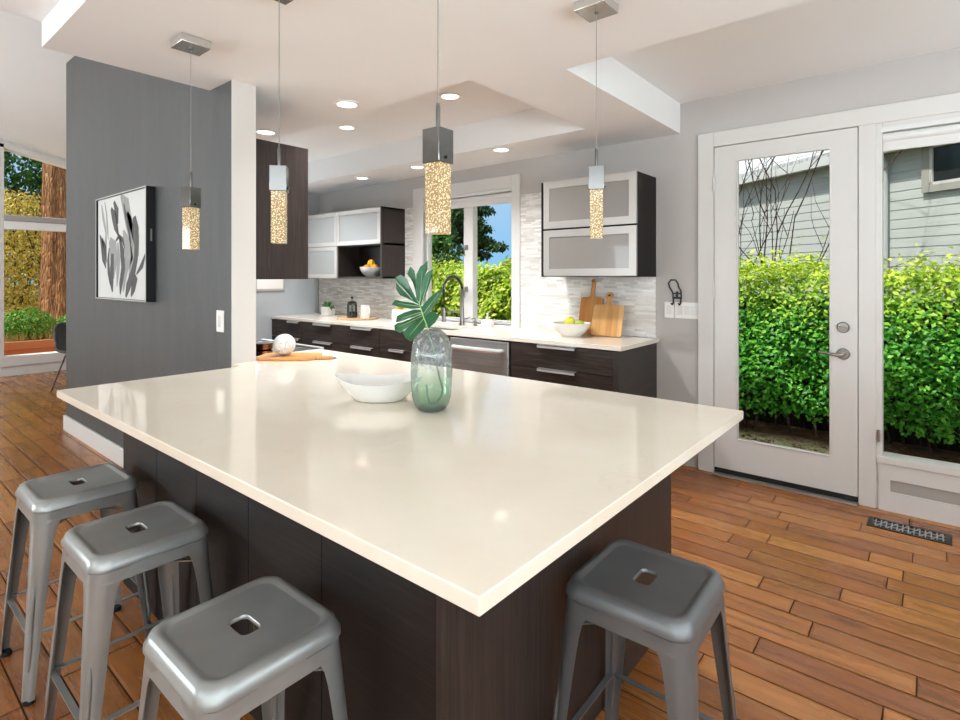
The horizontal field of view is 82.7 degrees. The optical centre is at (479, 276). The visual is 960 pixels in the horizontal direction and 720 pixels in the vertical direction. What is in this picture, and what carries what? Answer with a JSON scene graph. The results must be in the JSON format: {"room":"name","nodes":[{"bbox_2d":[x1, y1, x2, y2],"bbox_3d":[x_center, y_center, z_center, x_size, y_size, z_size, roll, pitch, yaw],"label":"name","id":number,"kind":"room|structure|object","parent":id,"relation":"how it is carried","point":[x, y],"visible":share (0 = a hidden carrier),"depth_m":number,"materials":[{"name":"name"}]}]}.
{"room":"kitchen","nodes":[
{"label":"kitchen","id":0,"kind":"room"},
{"bbox_2d":[0,138,65,367],"bbox_3d":[-7.586,-0.868,6.400,0.150,4.496,8.140,0,0,40],"label":"dining window","id":1,"kind":"structure","parent":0,"point":[16,144],"depth_m":7.78,"materials":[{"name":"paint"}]},
{"bbox_2d":[0,362,65,376],"bbox_3d":[-7.567,1.320,6.293,0.016,0.120,8.000,0,0,40],"label":"baseboard","id":2,"kind":"structure","parent":1,"relation":"attached to","point":[31,369],"depth_m":7.73,"materials":[{"name":"white wood"}]},
{"bbox_2d":[4,221,65,231],"bbox_3d":[-6.036,-0.712,8.127,0.065,0.113,1.622,0,0,40],"label":"blind","id":3,"kind":"object","parent":1,"relation":"attached to","point":[54,226],"depth_m":7.76,"materials":[{"name":"white plastic"}]},
{"bbox_2d":[0,10,73,158],"bbox_3d":[-5.033,-2.315,4.160,6.940,1.989,8.360,0,0,40],"label":"wall","id":4,"kind":"structure","parent":0,"point":[32,76],"depth_m":5.60,"materials":[{"name":"paint"}]},
{"bbox_2d":[66,56,230,446],"bbox_3d":[-2.483,-0.270,3.958,3.120,3.300,0.130,0,0,40],"label":"wall","id":5,"kind":"structure","parent":0,"point":[126,129],"depth_m":3.68,"materials":[{"name":"grey paint"}]},
{"bbox_2d":[63,415,122,467],"bbox_3d":[-2.546,1.312,3.914,3.120,0.135,0.018,0,0,40],"label":"baseboard","id":6,"kind":"structure","parent":5,"relation":"attached to","point":[104,446],"depth_m":4.33,"materials":[{"name":"white wood"}]},
{"bbox_2d":[96,185,154,301],"bbox_3d":[-2.543,-0.212,3.883,1.025,0.758,0.057,0,0,40],"label":"picture frame","id":7,"kind":"object","parent":5,"relation":"attached to","point":[125,221],"visible":1,"depth_m":3.80,"materials":[{"name":"black metal"}]},
{"bbox_2d":[216,310,223,331],"bbox_3d":[-1.425,0.245,2.986,0.085,0.118,0.009,0,0,40],"label":"light switch","id":8,"kind":"object","parent":5,"relation":"attached to","point":[219,314],"visible":1,"depth_m":2.98,"materials":[{"name":"white plastic"}]},
{"bbox_2d":[231,80,255,367],"bbox_3d":[-1.282,0.165,2.958,0.006,2.430,0.134,0,0,40],"label":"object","id":9,"kind":"structure","parent":5,"relation":"attached to","point":[243,95],"depth_m":2.95,"materials":[{"name":"white paint"}]},
{"bbox_2d":[256,139,307,278],"bbox_3d":[-1.413,-0.381,3.392,0.650,0.793,0.360,0,0,40],"label":"upper cabinet","id":10,"kind":"object","parent":5,"relation":"attached to","point":[289,260],"visible":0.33,"depth_m":3.20,"materials":[{"name":"black wood"}]},
{"bbox_2d":[256,192,318,340],"bbox_3d":[-2.896,-0.020,6.018,0.150,2.800,2.490,0,0,40],"label":"wall","id":11,"kind":"structure","parent":0,"point":[300,296],"depth_m":6.61,"materials":[{"name":"paint"}]},
{"bbox_2d":[256,279,284,290],"bbox_3d":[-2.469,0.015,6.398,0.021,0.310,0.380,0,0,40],"label":"range hood","id":12,"kind":"object","parent":11,"relation":"attached to","point":[261,284],"visible":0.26,"depth_m":6.39,"materials":[{"name":"silver metal"}]},
{"bbox_2d":[0,0,959,193],"bbox_3d":[-1.147,-1.210,0.967,9.000,0.320,8.020,0,0,40],"label":"ceiling","id":13,"kind":"structure","parent":0,"point":[523,72],"depth_m":2.81,"materials":[{"name":"paint"}]},
{"bbox_2d":[170,32,210,249],"bbox_3d":[-1.287,-0.585,2.425,0.126,0.930,0.126,0,0,40],"label":"pendant light","id":14,"kind":"object","parent":13,"relation":"hanging from","point":[190,196],"visible":1,"depth_m":2.40,"materials":[{"name":"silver metal"}]},
{"bbox_2d":[256,129,277,135],"bbox_3d":[-1.555,-1.046,3.960,0.164,0.008,0.164,0,0,40],"label":"recessed light","id":15,"kind":"object","parent":13,"relation":"in","point":[266,132],"visible":0.92,"depth_m":3.96,"materials":[{"name":"white plastic"}]},
{"bbox_2d":[269,0,292,243],"bbox_3d":[-0.719,-0.584,1.951,0.126,0.932,0.126,0,0,40],"label":"pendant light","id":16,"kind":"object","parent":13,"relation":"hanging from","point":[279,187],"visible":1,"depth_m":1.93,"materials":[{"name":"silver metal"}]},
{"bbox_2d":[333,100,360,108],"bbox_3d":[-0.810,-1.046,3.318,0.164,0.008,0.164,0,0,40],"label":"recessed light","id":17,"kind":"object","parent":13,"relation":"in","point":[345,104],"visible":1,"depth_m":3.32,"materials":[{"name":"white plastic"}]},
{"bbox_2d":[337,125,356,130],"bbox_3d":[-1.141,-1.276,4.677,0.164,0.008,0.164,0,0,40],"label":"recessed light","id":18,"kind":"object","parent":13,"relation":"in","point":[342,127],"visible":1,"depth_m":4.67,"materials":[{"name":"white plastic"}]},
{"bbox_2d":[354,177,369,179],"bbox_3d":[-1.253,-1.046,5.803,0.164,0.008,0.164,0,0,40],"label":"recessed light","id":19,"kind":"object","parent":13,"relation":"in","point":[359,178],"visible":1,"depth_m":5.82,"materials":[{"name":"white plastic"}]},
{"bbox_2d":[409,165,424,168],"bbox_3d":[-0.600,-1.046,5.221,0.164,0.008,0.164,0,0,40],"label":"recessed light","id":20,"kind":"object","parent":13,"relation":"in","point":[412,166],"visible":0.98,"depth_m":5.22,"materials":[{"name":"white plastic"}]},
{"bbox_2d":[423,0,452,234],"bbox_3d":[-0.111,-0.581,1.438,0.126,0.938,0.126,0,0,40],"label":"pendant light","id":21,"kind":"object","parent":13,"relation":"hanging from","point":[438,140],"visible":1,"depth_m":1.42,"materials":[{"name":"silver metal"}]},
{"bbox_2d":[439,92,461,100],"bbox_3d":[-0.213,-1.276,3.867,0.164,0.008,0.164,0,0,40],"label":"recessed light","id":22,"kind":"object","parent":13,"relation":"in","point":[450,96],"visible":0.98,"depth_m":3.87,"materials":[{"name":"white plastic"}]},
{"bbox_2d":[491,147,510,152],"bbox_3d":[0.176,-1.046,4.510,0.164,0.008,0.164,0,0,40],"label":"recessed light","id":23,"kind":"object","parent":13,"relation":"in","point":[499,149],"visible":1,"depth_m":4.49,"materials":[{"name":"white plastic"}]},
{"bbox_2d":[574,0,618,238],"bbox_3d":[0.447,-0.598,2.093,0.126,0.904,0.126,0,0,40],"label":"pendant light","id":24,"kind":"object","parent":13,"relation":"hanging from","point":[590,10],"visible":1,"depth_m":2.07,"materials":[{"name":"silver metal"}]},
{"bbox_2d":[0,370,959,719],"bbox_3d":[-3.344,1.440,2.235,16.000,0.120,9.160,0,0,40],"label":"floor","id":25,"kind":"structure","parent":0,"point":[830,614],"depth_m":2.29,"materials":[{"name":"brown wood"}]},
{"bbox_2d":[50,322,65,391],"bbox_3d":[-4.889,0.968,6.696,0.503,0.829,0.461,0,0,2],"label":"dining chair","id":26,"kind":"object","parent":25,"relation":"on","point":[59,332],"visible":0.36,"depth_m":6.57,"materials":[{"name":"grey"}]},
{"bbox_2d":[0,463,151,706],"bbox_3d":[-1.483,1.065,2.010,0.384,0.630,0.384,0,0,40],"label":"bar stool","id":27,"kind":"object","parent":25,"relation":"on","point":[45,502],"visible":0.79,"depth_m":1.92,"materials":[{"name":"grey metal"}]},
{"bbox_2d":[44,501,212,719],"bbox_3d":[-1.035,1.065,1.641,0.384,0.630,0.384,0,0,40],"label":"bar stool","id":28,"kind":"object","parent":25,"relation":"on","point":[102,552],"visible":0.85,"depth_m":1.58,"materials":[{"name":"grey metal"}]},
{"bbox_2d":[138,576,347,719],"bbox_3d":[-0.511,1.065,1.184,0.384,0.630,0.384,0,0,40],"label":"bar stool","id":29,"kind":"object","parent":25,"relation":"on","point":[207,670],"visible":1,"depth_m":1.13,"materials":[{"name":"grey metal"}]},
{"bbox_2d":[272,319,302,343],"bbox_3d":[-2.010,0.939,6.455,0.623,0.882,0.677,0,0,40],"label":"base cabinet","id":30,"kind":"object","parent":25,"relation":"on","point":[279,326],"visible":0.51,"depth_m":6.18,"materials":[{"name":"black wood"}]},
{"bbox_2d":[256,339,323,355],"bbox_3d":[-1.465,0.909,3.587,0.756,0.902,0.583,0,0,40],"label":"range","id":31,"kind":"object","parent":25,"relation":"on","point":[299,347],"visible":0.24,"depth_m":3.54,"materials":[{"name":"metal"}]},
{"bbox_2d":[256,341,272,349],"bbox_3d":[-1.463,0.434,3.512,0.275,0.066,0.116,0,0,13],"label":"saucepan","id":32,"kind":"object","parent":31,"relation":"on","point":[260,345],"visible":0.79,"depth_m":3.45,"materials":[{"name":"orange metal"}]},
{"bbox_2d":[302,322,349,352],"bbox_3d":[-1.443,0.939,5.983,0.846,0.882,0.677,0,0,40],"label":"base cabinet","id":33,"kind":"object","parent":25,"relation":"on","point":[332,337],"visible":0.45,"depth_m":5.70,"materials":[{"name":"black wood"}]},
{"bbox_2d":[349,326,380,357],"bbox_3d":[-0.935,0.939,5.561,0.466,0.882,0.677,0,0,40],"label":"base cabinet","id":34,"kind":"object","parent":25,"relation":"on","point":[365,341],"visible":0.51,"depth_m":5.30,"materials":[{"name":"black wood"}]},
{"bbox_2d":[123,432,670,719],"bbox_3d":[-0.535,0.938,2.275,2.228,0.884,1.225,0,0,40],"label":"kitchen island","id":35,"kind":"object","parent":25,"relation":"on","point":[408,652],"visible":0.24,"depth_m":1.35,"materials":[{"name":"black wood"}]},
{"bbox_2d":[57,349,742,616],"bbox_3d":[-0.516,0.479,2.147,2.530,0.029,1.429,0,0,40],"label":"island countertop","id":36,"kind":"structure","parent":35,"relation":"on","point":[467,501],"depth_m":1.47,"materials":[{"name":"stone"}]},
{"bbox_2d":[256,352,335,360],"bbox_3d":[-1.026,0.456,3.100,0.442,0.018,0.210,0,0,1],"label":"serving board","id":37,"kind":"object","parent":36,"relation":"on","point":[293,356],"visible":1,"depth_m":3.04,"materials":[{"name":"brown wood"}]},
{"bbox_2d":[273,334,295,354],"bbox_3d":[-1.109,0.386,3.092,0.121,0.121,0.121,0,0,40],"label":"decorative ball","id":38,"kind":"object","parent":37,"relation":"on","point":[283,344],"visible":1,"depth_m":3.05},
{"bbox_2d":[334,373,423,402],"bbox_3d":[-0.378,0.416,2.047,0.336,0.098,0.216,0,0,0],"label":"serving bowl","id":39,"kind":"object","parent":36,"relation":"on","point":[362,388],"visible":0.94,"depth_m":1.99,"materials":[{"name":"white ceramic"}]},
{"bbox_2d":[411,329,451,411],"bbox_3d":[-0.169,0.325,1.896,0.145,0.279,0.145,0,0,40],"label":"vase","id":40,"kind":"object","parent":36,"relation":"on","point":[422,404],"visible":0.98,"depth_m":1.93,"materials":[{"name":"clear glass"}]},
{"bbox_2d":[392,260,443,403],"bbox_3d":[-0.228,0.194,1.918,0.198,0.502,0.056,0,0,21],"label":"monstera leaf","id":41,"kind":"object","parent":40,"relation":"in","point":[421,282],"visible":1,"depth_m":1.91,"materials":[{"name":"green plant"}]},
{"bbox_2d":[380,329,451,366],"bbox_3d":[-0.408,0.939,5.116,0.906,0.882,0.666,0,0,40],"label":"base cabinet","id":42,"kind":"object","parent":25,"relation":"on","point":[394,345],"visible":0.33,"depth_m":4.95,"materials":[{"name":"black wood"}]},
{"bbox_2d":[450,336,511,376],"bbox_3d":[0.159,0.943,4.594,0.616,0.875,0.703,0,0,40],"label":"dishwasher","id":43,"kind":"object","parent":25,"relation":"on","point":[490,356],"visible":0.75,"depth_m":4.34,"materials":[{"name":"silver metal"}]},
{"bbox_2d":[511,341,656,397],"bbox_3d":[0.775,0.939,4.138,0.890,0.882,0.677,0,0,40],"label":"base cabinet","id":44,"kind":"object","parent":25,"relation":"on","point":[633,371],"visible":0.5,"depth_m":3.86,"materials":[{"name":"dark wood"},{"name":"steel"}]},
{"bbox_2d":[271,313,658,350],"bbox_3d":[-0.554,0.480,5.261,4.410,0.030,0.657,0,0,40],"label":"countertop","id":45,"kind":"structure","parent":44,"relation":"on","point":[549,337],"depth_m":4.45,"materials":[{"name":"white stone"}]},
{"bbox_2d":[321,301,335,315],"bbox_3d":[-1.808,0.381,6.524,0.225,0.167,0.151,0,0,40],"label":"potted succulent","id":46,"kind":"object","parent":45,"relation":"on","point":[327,309],"visible":1,"depth_m":6.49,"materials":[{"name":"white ceramic"}]},
{"bbox_2d":[321,306,335,315],"bbox_3d":[-1.822,0.412,6.536,0.132,0.105,0.132,0,0,40],"label":"pot","id":47,"kind":"object","parent":45,"relation":"on","point":[325,310],"depth_m":6.48,"materials":[{"name":"white ceramic"}]},
{"bbox_2d":[336,316,377,319],"bbox_3d":[-1.345,0.456,5.983,0.450,0.018,0.450,0,0,40],"label":"serving tray","id":48,"kind":"object","parent":45,"relation":"on","point":[342,317],"visible":0.8,"depth_m":5.91,"materials":[{"name":"brown wood"}]},
{"bbox_2d":[347,297,356,317],"bbox_3d":[-1.392,0.338,6.005,0.146,0.235,0.104,0,0,22],"label":"press","id":49,"kind":"object","parent":48,"relation":"on","point":[350,314],"visible":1,"depth_m":5.98,"materials":[{"name":"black glass"}]},
{"bbox_2d":[360,305,369,318],"bbox_3d":[-1.239,0.384,5.930,0.125,0.142,0.099,0,0,7],"label":"mug","id":50,"kind":"object","parent":48,"relation":"on","point":[364,309],"visible":0.88,"depth_m":5.89,"materials":[{"name":"white ceramic"}]},
{"bbox_2d":[392,306,412,321],"bbox_3d":[-0.809,0.379,5.654,0.205,0.172,0.142,0,0,40],"label":"potted plant","id":51,"kind":"object","parent":45,"relation":"on","point":[395,312],"visible":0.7,"depth_m":5.63,"materials":[{"name":"white ceramic"}]},
{"bbox_2d":[425,327,460,329],"bbox_3d":[-0.404,0.601,5.058,0.734,0.210,0.364,0,0,40],"label":"sink","id":52,"kind":"object","parent":45,"relation":"in","point":[425,327],"visible":0.02,"depth_m":5.24,"materials":[{"name":"metal"}]},
{"bbox_2d":[442,275,469,325],"bbox_3d":[-0.228,0.226,5.236,0.372,0.477,0.060,0,0,40],"label":"faucet","id":53,"kind":"object","parent":45,"relation":"on","point":[458,279],"visible":1,"depth_m":5.20,"materials":[{"name":"grey metal"}]},
{"bbox_2d":[481,313,493,327],"bbox_3d":[0.068,0.400,4.977,0.112,0.131,0.062,0,0,40],"label":"soap bottle","id":54,"kind":"object","parent":45,"relation":"on","point":[487,323],"visible":1,"depth_m":4.95,"materials":[{"name":"beige"}]},
{"bbox_2d":[553,321,590,336],"bbox_3d":[0.714,0.412,4.245,0.290,0.105,0.290,0,0,40],"label":"fruit bowl","id":55,"kind":"object","parent":45,"relation":"on","point":[566,330],"visible":0.94,"depth_m":4.15,"materials":[{"name":"white ceramic"}]},
{"bbox_2d":[564,317,574,323],"bbox_3d":[0.698,0.353,4.232,0.086,0.087,0.086,0,0,40],"label":"lemon","id":56,"kind":"object","parent":55,"relation":"in","point":[569,320],"visible":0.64,"depth_m":4.20,"materials":[{"name":"yellow food"}]},
{"bbox_2d":[579,279,603,334],"bbox_3d":[0.897,0.239,4.386,0.196,0.446,0.118,0,0,40],"label":"cutting board","id":57,"kind":"object","parent":45,"relation":"on","point":[587,304],"visible":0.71,"depth_m":4.39,"materials":[{"name":"brown wood"}]},
{"bbox_2d":[591,292,624,336],"bbox_3d":[0.997,0.290,4.240,0.256,0.344,0.095,0,0,40],"label":"cutting board","id":58,"kind":"object","parent":45,"relation":"on","point":[607,319],"visible":1,"depth_m":4.23,"materials":[{"name":"brown wood"}]},
{"bbox_2d":[553,540,736,719],"bbox_3d":[0.417,1.065,1.373,0.384,0.630,0.384,0,0,39],"label":"bar stool","id":59,"kind":"object","parent":25,"relation":"on","point":[671,616],"visible":1,"depth_m":1.32,"materials":[{"name":"grey metal"}]},
{"bbox_2d":[867,516,952,545],"bbox_3d":[2.328,1.378,2.961,0.360,0.004,0.144,0,0,40],"label":"floor vent","id":60,"kind":"object","parent":25,"relation":"in","point":[918,532],"visible":1,"depth_m":2.95,"materials":[{"name":"black metal"}]},
{"bbox_2d":[873,519,945,541],"bbox_3d":[2.328,1.377,2.961,0.310,0.002,0.104,0,0,40],"label":"grille","id":61,"kind":"object","parent":60,"relation":"attached to","point":[918,532],"depth_m":2.95,"materials":[{"name":"grey metal"}]},
{"bbox_2d":[319,47,959,470],"bbox_3d":[1.443,-0.020,4.120,9.250,2.800,0.140,0,0,40],"label":"wall","id":62,"kind":"structure","parent":0,"point":[672,159],"depth_m":3.98,"materials":[{"name":"paint"}]},
{"bbox_2d":[308,206,404,278],"bbox_3d":[-1.446,-0.353,6.205,1.380,0.750,0.324,0,0,40],"label":"upper cabinet","id":63,"kind":"object","parent":62,"relation":"attached to","point":[339,243],"visible":0.83,"depth_m":6.04,"materials":[{"name":"white glass"}]},
{"bbox_2d":[360,267,379,276],"bbox_3d":[-1.186,-0.051,5.987,0.270,0.105,0.270,0,0,40],"label":"fruit bowl","id":64,"kind":"object","parent":63,"relation":"in","point":[367,271],"visible":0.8,"depth_m":5.89,"materials":[{"name":"white ceramic"}]},
{"bbox_2d":[367,259,374,266],"bbox_3d":[-1.192,-0.147,5.979,0.084,0.086,0.084,0,0,40],"label":"orange","id":65,"kind":"object","parent":64,"relation":"in","point":[370,262],"visible":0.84,"depth_m":5.95,"materials":[{"name":"orange food"}]},
{"bbox_2d":[319,208,412,317],"bbox_3d":[-1.375,-0.136,6.365,1.735,1.198,0.010,0,0,40],"label":"tile backsplash","id":66,"kind":"structure","parent":62,"relation":"attached to","point":[380,294],"depth_m":6.25,"materials":[{"name":"tile"}]},
{"bbox_2d":[413,174,520,327],"bbox_3d":[-0.137,-0.228,5.400,1.393,1.395,0.132,0,0,40],"label":"window","id":67,"kind":"structure","parent":62,"relation":"in","point":[468,195],"depth_m":5.34,"materials":[{"name":"wood"},{"name":"white painted wood"},{"name":"fabric"}]},
{"bbox_2d":[424,188,510,205],"bbox_3d":[-0.130,-0.775,5.368,1.185,0.085,0.047,0,0,40],"label":"roller blind","id":68,"kind":"object","parent":67,"relation":"attached to","point":[475,195],"depth_m":5.24,"materials":[{"name":"white fabric"}]},
{"bbox_2d":[521,193,655,337],"bbox_3d":[0.849,-0.136,4.516,1.250,1.198,0.010,0,0,40],"label":"tile backsplash","id":69,"kind":"structure","parent":62,"relation":"attached to","point":[545,301],"depth_m":4.65,"materials":[{"name":"tile"}]},
{"bbox_2d":[541,171,655,276],"bbox_3d":[0.908,-0.371,4.226,0.796,0.747,0.356,0,0,40],"label":"upper cabinet","id":70,"kind":"object","parent":62,"relation":"attached to","point":[627,248],"visible":0.99,"depth_m":4.05,"materials":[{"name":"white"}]},
{"bbox_2d":[664,302,673,317],"bbox_3d":[1.406,0.248,4.053,0.072,0.118,0.009,0,0,40],"label":"light switch","id":71,"kind":"object","parent":62,"relation":"attached to","point":[668,308],"visible":1,"depth_m":4.05,"materials":[{"name":"white plastic"}]},
{"bbox_2d":[668,279,681,305],"bbox_3d":[1.431,0.117,4.013,0.105,0.193,0.038,0,0,40],"label":"wall hook","id":72,"kind":"object","parent":62,"relation":"attached to","point":[676,293],"visible":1,"depth_m":4.01,"materials":[{"name":"black metal"}]},
{"bbox_2d":[675,302,697,318],"bbox_3d":[1.504,0.248,3.971,0.168,0.118,0.009,0,0,40],"label":"light switch","id":73,"kind":"object","parent":62,"relation":"attached to","point":[686,310],"visible":1,"depth_m":3.97,"materials":[{"name":"white plastic"}]},
{"bbox_2d":[711,471,857,505],"bbox_3d":[1.951,1.373,3.550,0.840,0.010,0.045,0,0,40],"label":"threshold","id":74,"kind":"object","parent":62,"relation":"attached to","point":[821,496],"depth_m":3.52,"materials":[{"name":"silver metal"}]},
{"bbox_2d":[712,127,857,501],"bbox_3d":[1.953,0.232,3.564,0.851,2.273,0.111,0,0,40],"label":"door","id":75,"kind":"structure","parent":62,"relation":"in","point":[835,473],"depth_m":3.44,"materials":[{"name":"white wood"}]},
{"bbox_2d":[698,92,959,507],"bbox_3d":[3.256,0.182,2.582,4.295,2.395,0.145,0,0,40],"label":"trim","id":76,"kind":"structure","parent":62,"relation":"attached to","point":[866,119],"depth_m":3.29,"materials":[{"name":"white wood"}]},
{"bbox_2d":[876,112,959,526],"bbox_3d":[2.721,0.230,3.010,0.866,2.300,0.132,0,0,40],"label":"window","id":77,"kind":"structure","parent":62,"relation":"in","point":[923,488],"depth_m":3.16,"materials":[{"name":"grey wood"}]},
{"bbox_2d":[882,117,959,141],"bbox_3d":[2.710,-0.841,2.991,0.810,0.082,0.057,0,0,40],"label":"roller blind","id":78,"kind":"object","parent":77,"relation":"attached to","point":[928,128],"depth_m":3.12,"materials":[{"name":"white fabric"}]},
{"label":"outside","id":79,"kind":"structure","parent":0,"visible":0},
{"bbox_2d":[4,305,959,463],"bbox_3d":[-1.294,1.600,14.083,60.000,0.200,60.000,0,0,40],"label":"ground","id":80,"kind":"structure","parent":79,"point":[952,455],"depth_m":4.99,"materials":[{"name":"brown soil"}]},
{"bbox_2d":[4,185,41,336],"bbox_3d":[-9.890,-0.197,11.615,2.632,3.413,5.412,0,0,40],"label":"bamboo","id":81,"kind":"object","parent":80,"relation":"on","point":[19,290],"visible":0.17,"depth_m":11.43,"materials":[{"name":"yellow plant"}]},
{"bbox_2d":[4,151,41,322],"bbox_3d":[-12.002,-2.021,13.102,6.764,7.050,2.647,0,0,-43],"label":"evergreen tree","id":82,"kind":"object","parent":80,"relation":"on","point":[36,182],"visible":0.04,"depth_m":13.25,"materials":[{"name":"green plant"}]},
{"bbox_2d":[4,337,55,355],"bbox_3d":[-7.025,1.255,9.225,0.780,0.490,4.040,0,0,40],"label":"planter box","id":83,"kind":"object","parent":80,"relation":"on","point":[30,346],"visible":0.02,"depth_m":8.57,"materials":[{"name":"orange wood"}]},
{"bbox_2d":[4,329,53,341],"bbox_3d":[-7.039,0.980,9.213,0.815,0.260,3.727,0,0,40],"label":"grass","id":84,"kind":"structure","parent":83,"relation":"in","point":[49,335],"depth_m":8.64,"materials":[{"name":"plant"}]},
{"bbox_2d":[4,307,56,340],"bbox_3d":[-7.398,0.800,8.913,0.704,0.604,0.764,0,0,40],"label":"boxwood","id":85,"kind":"object","parent":83,"relation":"on","point":[24,319],"visible":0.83,"depth_m":8.80,"materials":[{"name":"green plant"}]},
{"bbox_2d":[53,315,65,325],"bbox_3d":[-6.991,0.845,9.390,0.532,0.473,0.588,0,0,17],"label":"boxwood","id":86,"kind":"object","parent":83,"relation":"on","point":[61,319],"visible":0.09,"depth_m":9.24,"materials":[{"name":"green plant"}]},
{"bbox_2d":[38,162,65,333],"bbox_3d":[-8.386,-1.906,10.870,2.322,6.811,2.293,0,0,40],"label":"tree","id":87,"kind":"object","parent":80,"relation":"on","point":[52,293],"visible":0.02,"depth_m":10.62,"materials":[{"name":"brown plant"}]},
{"bbox_2d":[432,216,462,257],"bbox_3d":[-2.641,-2.450,21.794,4.718,7.909,3.027,0,0,40],"label":"broadleaf tree","id":88,"kind":"object","parent":80,"relation":"on","point":[440,243],"visible":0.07,"depth_m":20.48,"materials":[{"name":"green plant"}]},
{"bbox_2d":[432,205,508,279],"bbox_3d":[-0.380,-1.299,17.217,2.455,5.604,2.829,0,0,-24],"label":"conifer","id":89,"kind":"object","parent":80,"relation":"on","point":[484,244],"visible":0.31,"depth_m":17.05,"materials":[{"name":"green plant"}]},
{"bbox_2d":[432,254,510,320],"bbox_3d":[-1.506,0.385,11.673,8.990,2.246,1.524,0,0,40],"label":"hedge","id":90,"kind":"object","parent":80,"relation":"on","point":[493,295],"visible":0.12,"depth_m":9.88,"materials":[{"name":"green plant"}]},
{"bbox_2d":[739,150,934,297],"bbox_3d":[3.176,-0.850,5.975,3.487,4.709,2.409,0,0,43],"label":"bare shrub","id":91,"kind":"object","parent":80,"relation":"on","point":[897,154],"visible":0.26,"depth_m":6.08,"materials":[{"name":"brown plant"}]},
{"bbox_2d":[739,236,959,453],"bbox_3d":[3.299,0.520,5.062,5.920,1.973,1.056,0,0,40],"label":"hedge","id":92,"kind":"object","parent":80,"relation":"on","point":[784,378],"visible":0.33,"depth_m":4.90,"materials":[{"name":"green plant"}]},
{"bbox_2d":[739,143,959,302],"bbox_3d":[5.362,-0.520,8.694,2.800,4.259,14.000,0,0,-16],"label":"house","id":93,"kind":"structure","parent":80,"relation":"on","point":[922,184],"depth_m":6.34,"materials":[{"name":"grey wood"}]},
{"bbox_2d":[739,422,959,461],"bbox_3d":[3.134,1.498,4.671,3.652,0.061,0.908,0,0,40],"label":"leaf litter","id":94,"kind":"object","parent":80,"relation":"on","point":[747,426],"visible":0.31,"depth_m":4.97,"materials":[{"name":"brown plant"}]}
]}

